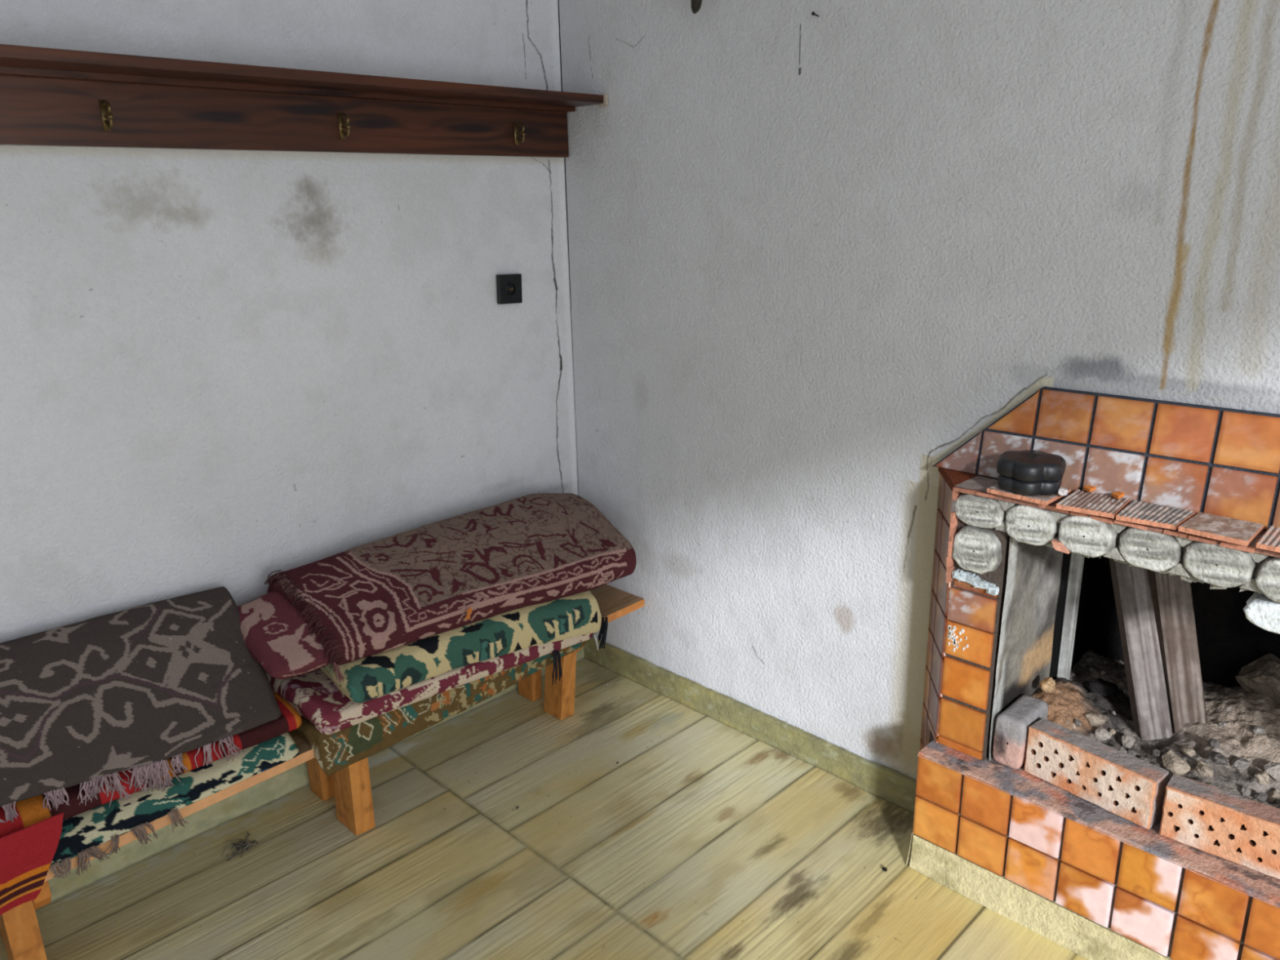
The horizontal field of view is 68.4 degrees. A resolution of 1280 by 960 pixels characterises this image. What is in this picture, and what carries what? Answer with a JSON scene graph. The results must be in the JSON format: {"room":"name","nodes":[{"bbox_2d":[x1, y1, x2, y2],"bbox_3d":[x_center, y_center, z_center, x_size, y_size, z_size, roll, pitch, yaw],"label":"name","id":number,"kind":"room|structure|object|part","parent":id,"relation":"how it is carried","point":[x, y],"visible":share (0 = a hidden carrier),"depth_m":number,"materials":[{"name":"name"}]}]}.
{"room":"living room","nodes":[
{"label":"living room","id":0,"kind":"room"},
{"bbox_2d":[0,0,577,643],"bbox_3d":[-1.504,-0.181,1.874,0.249,2.650,3.400,15,23,43],"label":"wall","id":1,"kind":"structure","parent":0,"point":[231,370],"depth_m":2.27,"materials":[{"name":"paint"}]},
{"bbox_2d":[0,44,608,157],"bbox_3d":[-1.004,-0.762,1.908,0.195,0.159,2.400,15,23,43],"label":"coat rack","id":2,"kind":"object","parent":1,"relation":"attached to","point":[49,96],"visible":1,"depth_m":2.10,"materials":[{"name":"brown wood"}]},
{"bbox_3d":[-1.054,-0.823,1.938,0.059,0.012,2.396,15,23,43],"label":"moulding","id":3,"kind":"part","parent":2,"relation":"part of","materials":[{"name":"brown wood"}]},
{"bbox_2d":[39,646,584,908],"bbox_3d":[-1.314,0.908,2.169,0.022,0.086,3.200,15,23,43],"label":"baseboard","id":4,"kind":"structure","parent":1,"relation":"attached to","point":[283,784],"depth_m":2.36,"materials":[{"name":"green stone"}]},
{"bbox_2d":[496,273,522,304],"bbox_3d":[-0.379,-0.557,2.745,0.016,0.087,0.087,15,23,43],"label":"wall socket","id":5,"kind":"object","parent":1,"relation":"attached to","point":[508,286],"visible":1,"depth_m":2.74,"materials":[{"name":"black plastic"}]},
{"bbox_2d":[0,657,1087,959],"bbox_3d":[-0.045,1.354,0.983,3.600,0.150,3.200,15,23,43],"label":"floor","id":6,"kind":"structure","parent":0,"point":[705,839],"depth_m":2.21,"materials":[{"name":"beige wood"}]},
{"bbox_2d":[220,831,258,861],"bbox_3d":[-0.987,0.898,2.308,0.083,0.020,0.089,15,23,43],"label":"tuft","id":7,"kind":"object","parent":6,"relation":"on","point":[246,844],"visible":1,"depth_m":2.31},
{"bbox_2d":[0,584,644,959],"bbox_3d":[-0.854,0.739,2.333,0.362,0.300,2.245,15,23,43],"label":"wooden bench","id":8,"kind":"object","parent":6,"relation":"on","point":[20,931],"visible":0.28,"depth_m":2.33,"materials":[{"name":"brown wood"}]},
{"bbox_3d":[-1.219,0.900,1.857,0.128,0.274,0.054,15,23,43],"label":"leg","id":9,"kind":"part","parent":8,"relation":"part of","materials":[{"name":"brown wood"}]},
{"bbox_2d":[48,732,299,879],"bbox_3d":[-1.194,0.689,1.963,0.365,0.091,0.885,15,23,43],"label":"blanket","id":10,"kind":"object","parent":8,"relation":"on","point":[82,833],"visible":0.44,"depth_m":1.95,"materials":[{"name":"fabric"}]},
{"bbox_2d":[0,690,302,915],"bbox_3d":[-1.183,0.661,1.961,0.366,0.181,0.909,15,23,43],"label":"red kilim","id":11,"kind":"object","parent":10,"relation":"on","point":[28,845],"visible":0.35,"depth_m":1.80,"materials":[{"name":"fabric"}]},
{"bbox_2d":[0,586,281,822],"bbox_3d":[-1.210,0.500,1.929,0.332,0.313,0.897,15,23,43],"label":"blanket","id":12,"kind":"object","parent":11,"relation":"on","point":[91,700],"visible":1,"depth_m":1.98,"materials":[{"name":"fabric"}]},
{"bbox_3d":[-0.848,0.710,2.476,0.090,0.274,0.042,15,23,43],"label":"leg","id":13,"kind":"part","parent":8,"relation":"part of","materials":[{"name":"brown wood"}]},
{"bbox_3d":[-0.723,0.743,2.353,0.115,0.274,0.054,15,23,43],"label":"leg","id":14,"kind":"part","parent":8,"relation":"part of","materials":[{"name":"brown wood"}]},
{"bbox_2d":[293,640,586,775],"bbox_3d":[-0.568,0.515,2.577,0.373,0.118,0.900,15,23,43],"label":"blanket","id":15,"kind":"object","parent":8,"relation":"on","point":[335,752],"visible":0.16,"depth_m":2.32,"materials":[{"name":"fabric"}]},
{"bbox_2d":[265,632,599,734],"bbox_3d":[-0.552,0.493,2.574,0.387,0.227,0.909,15,23,43],"label":"blanket","id":16,"kind":"object","parent":15,"relation":"on","point":[313,695],"visible":0.18,"depth_m":2.27,"materials":[{"name":"fabric"}]},
{"bbox_2d":[320,590,608,702],"bbox_3d":[-0.514,0.424,2.596,0.409,0.267,0.844,15,23,43],"label":"blanket","id":17,"kind":"object","parent":16,"relation":"on","point":[371,677],"visible":0.4,"depth_m":2.41,"materials":[{"name":"fabric"}]},
{"bbox_2d":[237,493,636,682],"bbox_3d":[-0.517,0.257,2.548,0.364,0.239,1.120,15,23,43],"label":"floral blanket","id":18,"kind":"object","parent":17,"relation":"on","point":[400,589],"visible":0.95,"depth_m":2.42,"materials":[{"name":"fabric"}]},
{"bbox_2d":[464,606,472,619],"bbox_3d":[-0.433,0.338,2.382,0.014,0.038,0.020,14,23,43],"label":"dry leaf","id":19,"kind":"object","parent":18,"relation":"attached to","point":[469,610],"visible":1,"depth_m":2.38,"materials":[{"name":"orange plant"}]},
{"bbox_3d":[-0.349,0.559,2.953,0.090,0.274,0.042,15,23,43],"label":"leg","id":20,"kind":"part","parent":8,"relation":"part of","materials":[{"name":"brown wood"}]},
{"bbox_3d":[-0.242,0.588,2.846,0.118,0.274,0.054,15,23,43],"label":"leg","id":21,"kind":"part","parent":8,"relation":"part of","materials":[{"name":"brown wood"}]},
{"bbox_2d":[906,386,1279,959],"bbox_3d":[1.239,0.398,1.887,1.307,1.120,0.662,15,23,43],"label":"fireplace","id":22,"kind":"object","parent":6,"relation":"on","point":[1086,878],"visible":0.79,"depth_m":1.93,"materials":[{"name":"tile"}]},
{"bbox_2d":[992,694,1048,768],"bbox_3d":[0.842,0.555,2.084,0.065,0.116,0.137,15,23,43],"label":"brick","id":23,"kind":"object","parent":22,"relation":"on","point":[1012,725],"visible":0.84,"depth_m":2.04,"materials":[{"name":"brick"}]},
{"bbox_2d":[986,484,1071,505],"bbox_3d":[0.782,0.022,1.898,0.126,0.009,0.112,15,23,43],"label":"slab","id":24,"kind":"object","parent":22,"relation":"on","point":[1042,500],"visible":0.47,"depth_m":1.86,"materials":[{"name":"brick"}]},
{"bbox_2d":[996,449,1066,495],"bbox_3d":[0.783,-0.016,1.889,0.125,0.066,0.136,7,18,27],"label":"tin","id":25,"kind":"object","parent":24,"relation":"on","point":[1028,472],"visible":1,"depth_m":1.84,"materials":[{"name":"metal"}]},
{"bbox_3d":[0.783,-0.030,1.885,0.125,0.037,0.136,7,18,27],"label":"tin lid","id":26,"kind":"part","parent":25,"relation":"part of","materials":[{"name":"black metal"}]},
{"bbox_2d":[1057,488,1067,496],"bbox_3d":[0.827,0.024,1.843,0.018,0.016,0.017,3,17,13],"label":"crumb","id":27,"kind":"object","parent":22,"relation":"on","point":[1062,491],"visible":1,"depth_m":1.84,"materials":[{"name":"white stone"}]},
{"bbox_2d":[1055,488,1130,518],"bbox_3d":[0.874,0.045,1.810,0.102,0.011,0.120,13,22,40],"label":"slab","id":28,"kind":"object","parent":22,"relation":"on","point":[1101,504],"visible":0.99,"depth_m":1.80,"materials":[{"name":"ceramic"}]},
{"bbox_2d":[1083,484,1096,492],"bbox_3d":[0.891,0.017,1.865,0.026,0.007,0.021,-10,18,-26],"label":"chip","id":29,"kind":"object","parent":28,"relation":"on","point":[1088,488],"visible":1,"depth_m":1.86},
{"bbox_2d":[1111,491,1124,499],"bbox_3d":[0.924,0.029,1.823,0.020,0.007,0.035,15,23,43],"label":"chip","id":30,"kind":"object","parent":28,"relation":"on","point":[1117,495],"visible":1,"depth_m":1.82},
{"bbox_2d":[1024,718,1168,829],"bbox_3d":[0.934,0.600,1.941,0.062,0.110,0.263,-14,21,-36],"label":"brick","id":31,"kind":"object","parent":22,"relation":"on","point":[1131,788],"visible":1,"depth_m":1.91,"materials":[{"name":"brick"}]},
{"bbox_2d":[933,386,1279,529],"bbox_3d":[1.130,-0.011,1.659,1.301,0.201,0.044,15,23,43],"label":"hood","id":32,"kind":"object","parent":22,"relation":"attached to","point":[1220,461],"depth_m":1.79,"materials":[{"name":"tile"}]},
{"bbox_2d":[1030,649,1279,808],"bbox_3d":[1.293,0.556,1.984,0.845,0.118,0.470,15,23,43],"label":"rubble pile","id":33,"kind":"object","parent":22,"relation":"on","point":[1242,710],"visible":0.59,"depth_m":2.06,"materials":[{"name":"grey stone"}]},
{"bbox_2d":[1039,677,1055,693],"bbox_3d":[0.928,0.465,2.142,0.035,0.029,0.040,15,23,43],"label":"clay lump","id":34,"kind":"object","parent":33,"relation":"on","point":[1047,684],"visible":1,"depth_m":2.13,"materials":[{"name":"beige stone"}]},
{"bbox_2d":[1056,552,1084,679],"bbox_3d":[1.028,0.211,2.220,0.030,0.600,0.017,7,18,25],"label":"wooden board","id":35,"kind":"object","parent":33,"relation":"on","point":[1076,565],"visible":0.53,"depth_m":2.25,"materials":[{"name":"grey wood"}]},
{"bbox_2d":[1073,719,1081,727],"bbox_3d":[0.967,0.537,2.079,0.017,0.016,0.017,14,22,41],"label":"rubble stone","id":36,"kind":"object","parent":33,"relation":"on","point":[1077,722],"visible":1,"depth_m":2.07,"materials":[{"name":"grey stone"}]},
{"bbox_2d":[1088,666,1096,672],"bbox_3d":[1.120,0.470,2.327,0.013,0.011,0.019,-6,17,-16],"label":"rubble stone","id":37,"kind":"object","parent":33,"relation":"on","point":[1091,668],"visible":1,"depth_m":2.32,"materials":[{"name":"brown stone"}]},
{"bbox_2d":[1082,712,1105,725],"bbox_3d":[1.016,0.535,2.106,0.045,0.027,0.037,-4,17,-8],"label":"rubble stone","id":38,"kind":"object","parent":33,"relation":"on","point":[1093,719],"visible":1,"depth_m":2.09,"materials":[{"name":"beige stone"}]},
{"bbox_2d":[1084,677,1117,696],"bbox_3d":[1.085,0.488,2.216,0.070,0.031,0.058,15,23,43],"label":"lump","id":39,"kind":"object","parent":33,"relation":"on","point":[1103,687],"visible":1,"depth_m":2.20,"materials":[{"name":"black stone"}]},
{"bbox_2d":[1093,727,1111,740],"bbox_3d":[1.016,0.559,2.068,0.036,0.025,0.027,8,19,29],"label":"rubble stone","id":40,"kind":"object","parent":33,"relation":"on","point":[1100,733],"visible":1,"depth_m":2.06,"materials":[{"name":"grey stone"}]},
{"bbox_2d":[1109,728,1116,734],"bbox_3d":[1.051,0.559,2.092,0.015,0.014,0.016,7,18,25],"label":"rubble stone","id":41,"kind":"object","parent":33,"relation":"on","point":[1113,731],"visible":0.93,"depth_m":2.09,"materials":[{"name":"beige stone"}]},
{"bbox_2d":[1110,746,1127,753],"bbox_3d":[1.014,0.584,2.022,0.049,0.035,0.047,14,22,41],"label":"rubble stone","id":42,"kind":"object","parent":33,"relation":"on","point":[1122,748],"visible":0.21,"depth_m":2.01,"materials":[{"name":"grey stone"}]},
{"bbox_2d":[1121,733,1135,749],"bbox_3d":[1.062,0.571,2.056,0.040,0.031,0.024,-16,22,-40],"label":"rubble stone","id":43,"kind":"object","parent":33,"relation":"on","point":[1127,740],"visible":0.98,"depth_m":2.05,"materials":[{"name":"grey stone"}]},
{"bbox_2d":[1126,748,1137,756],"bbox_3d":[1.054,0.588,2.023,0.022,0.022,0.021,-2,16,-4],"label":"rubble stone","id":44,"kind":"object","parent":33,"relation":"on","point":[1131,752],"visible":0.58,"depth_m":2.02,"materials":[{"name":"grey stone"}]},
{"bbox_2d":[1108,557,1173,741],"bbox_3d":[1.102,0.256,2.106,0.081,0.599,0.274,-4,17,-10],"label":"wooden board","id":45,"kind":"object","parent":33,"relation":"on","point":[1142,656],"visible":0.71,"depth_m":2.08,"materials":[{"name":"grey wood"}]},
{"bbox_2d":[1151,748,1162,757],"bbox_3d":[1.096,0.580,1.999,0.019,0.016,0.027,1,17,8],"label":"rubble stone","id":46,"kind":"object","parent":33,"relation":"on","point":[1155,753],"visible":1,"depth_m":1.99,"materials":[{"name":"grey stone"}]},
{"bbox_2d":[1161,750,1191,775],"bbox_3d":[1.114,0.588,1.957,0.051,0.032,0.055,-1,16,0],"label":"rubble stone","id":47,"kind":"object","parent":33,"relation":"on","point":[1172,762],"visible":0.98,"depth_m":1.95,"materials":[{"name":"brown stone"}]},
{"bbox_2d":[1148,569,1207,733],"bbox_3d":[1.175,0.262,2.080,0.082,0.599,0.228,-7,17,-18],"label":"wooden board","id":48,"kind":"object","parent":33,"relation":"on","point":[1171,595],"visible":0.56,"depth_m":2.07,"materials":[{"name":"grey wood"}]},
{"bbox_2d":[1181,746,1195,756],"bbox_3d":[1.151,0.570,1.976,0.025,0.016,0.033,6,18,24],"label":"rubble stone","id":49,"kind":"object","parent":33,"relation":"on","point":[1188,751],"visible":1,"depth_m":1.97,"materials":[{"name":"beige stone"}]},
{"bbox_2d":[1195,760,1213,777],"bbox_3d":[1.148,0.589,1.917,0.026,0.026,0.037,0,16,3],"label":"rubble stone","id":50,"kind":"object","parent":33,"relation":"on","point":[1202,769],"visible":1,"depth_m":1.91,"materials":[{"name":"brown stone"}]},
{"bbox_2d":[1208,738,1220,748],"bbox_3d":[1.201,0.553,1.972,0.025,0.022,0.020,-12,19,-31],"label":"rubble stone","id":51,"kind":"object","parent":33,"relation":"on","point":[1213,743],"visible":1,"depth_m":1.97,"materials":[{"name":"grey stone"}]},
{"bbox_2d":[1206,751,1227,764],"bbox_3d":[1.194,0.577,1.942,0.037,0.027,0.042,-5,17,-11],"label":"rubble stone","id":52,"kind":"object","parent":33,"relation":"on","point":[1217,758],"visible":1,"depth_m":1.93,"materials":[{"name":"grey stone"}]},
{"bbox_2d":[1218,721,1226,727],"bbox_3d":[1.264,0.529,2.043,0.012,0.012,0.016,-14,21,-37],"label":"rubble stone","id":53,"kind":"object","parent":33,"relation":"on","point":[1222,724],"visible":1,"depth_m":2.04,"materials":[{"name":"grey stone"}]},
{"bbox_2d":[1231,757,1250,770],"bbox_3d":[1.228,0.583,1.927,0.034,0.021,0.030,-16,22,-42],"label":"rubble stone","id":54,"kind":"object","parent":33,"relation":"on","point":[1239,763],"visible":1,"depth_m":1.92,"materials":[{"name":"grey stone"}]},
{"bbox_2d":[1240,786,1250,795],"bbox_3d":[1.196,0.616,1.862,0.021,0.021,0.017,-10,19,-28],"label":"rubble stone","id":55,"kind":"object","parent":33,"relation":"on","point":[1245,791],"visible":1,"depth_m":1.86,"materials":[{"name":"grey stone"}]},
{"bbox_2d":[1235,653,1279,704],"bbox_3d":[1.421,0.453,2.095,0.122,0.113,0.135,-3,16,-4],"label":"stone block","id":56,"kind":"object","parent":33,"relation":"on","point":[1261,676],"visible":0.9,"depth_m":2.09,"materials":[{"name":"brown stone"}]},
{"bbox_2d":[1251,725,1266,734],"bbox_3d":[1.308,0.529,1.993,0.029,0.016,0.024,-1,16,2],"label":"rubble stone","id":57,"kind":"object","parent":33,"relation":"on","point":[1256,730],"visible":1,"depth_m":1.98,"materials":[{"name":"grey stone"}]},
{"bbox_2d":[1252,792,1267,802],"bbox_3d":[1.216,0.621,1.848,0.028,0.018,0.023,-9,18,-24],"label":"rubble stone","id":58,"kind":"object","parent":33,"relation":"on","point":[1260,797],"visible":1,"depth_m":1.84,"materials":[{"name":"grey stone"}]},
{"bbox_2d":[1253,770,1269,785],"bbox_3d":[1.246,0.594,1.887,0.027,0.027,0.031,12,21,38],"label":"rubble stone","id":59,"kind":"object","parent":33,"relation":"on","point":[1262,777],"visible":1,"depth_m":1.88,"materials":[{"name":"beige stone"}]},
{"bbox_2d":[1258,698,1265,702],"bbox_3d":[1.369,0.485,2.073,0.014,0.007,0.009,-1,16,2],"label":"rubble stone","id":60,"kind":"object","parent":33,"relation":"on","point":[1262,700],"visible":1,"depth_m":2.07,"materials":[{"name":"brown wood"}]},
{"bbox_2d":[1262,762,1279,782],"bbox_3d":[1.283,0.588,1.894,0.052,0.042,0.043,8,19,29],"label":"rubble stone","id":61,"kind":"object","parent":33,"relation":"on","point":[1273,769],"visible":0.98,"depth_m":1.89,"materials":[{"name":"grey stone"}]},
{"bbox_2d":[1267,789,1279,802],"bbox_3d":[1.252,0.626,1.863,0.030,0.030,0.019,-15,21,-39],"label":"rubble stone","id":62,"kind":"object","parent":33,"relation":"on","point":[1273,796],"visible":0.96,"depth_m":1.85,"materials":[{"name":"brown stone"}]},
{"bbox_2d":[1115,499,1195,529],"bbox_3d":[0.949,0.064,1.739,0.107,0.011,0.116,15,23,43],"label":"slab","id":63,"kind":"object","parent":22,"relation":"on","point":[1140,512],"visible":0.99,"depth_m":1.73,"materials":[{"name":"ceramic"}]},
{"bbox_2d":[1159,773,1279,879],"bbox_3d":[1.123,0.652,1.749,0.263,0.110,0.062,13,22,40],"label":"brick","id":64,"kind":"object","parent":22,"relation":"on","point":[1229,826],"visible":1,"depth_m":1.75,"materials":[{"name":"brick"}]},
{"bbox_2d":[1177,511,1263,546],"bbox_3d":[1.026,0.085,1.663,0.108,0.009,0.116,15,23,43],"label":"slab","id":65,"kind":"object","parent":22,"relation":"on","point":[1233,531],"visible":1,"depth_m":1.65,"materials":[{"name":"ceramic"}]},
{"bbox_2d":[1255,525,1279,552],"bbox_3d":[1.109,0.107,1.584,0.108,0.011,0.111,15,23,43],"label":"slab","id":66,"kind":"object","parent":22,"relation":"on","point":[1270,540],"visible":1,"depth_m":1.59,"materials":[{"name":"ceramic"}]},
{"bbox_2d":[557,0,1279,795],"bbox_3d":[1.145,-0.264,1.963,3.850,2.650,0.505,15,23,43],"label":"wall","id":67,"kind":"structure","parent":0,"point":[811,259],"depth_m":2.23,"materials":[{"name":"paint"}]},
{"bbox_2d":[690,0,702,13],"bbox_3d":[0.146,-1.236,2.292,0.046,0.186,0.110,0,16,5],"label":"wall bracket","id":68,"kind":"object","parent":67,"relation":"attached to","point":[695,5],"visible":1,"depth_m":2.28,"materials":[{"name":"metal"}]},
{"bbox_2d":[583,636,916,813],"bbox_3d":[0.285,0.695,2.782,1.372,0.085,0.023,15,23,43],"label":"baseboard","id":69,"kind":"structure","parent":67,"relation":"attached to","point":[891,785],"depth_m":2.71,"materials":[{"name":"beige stone"}]}
]}

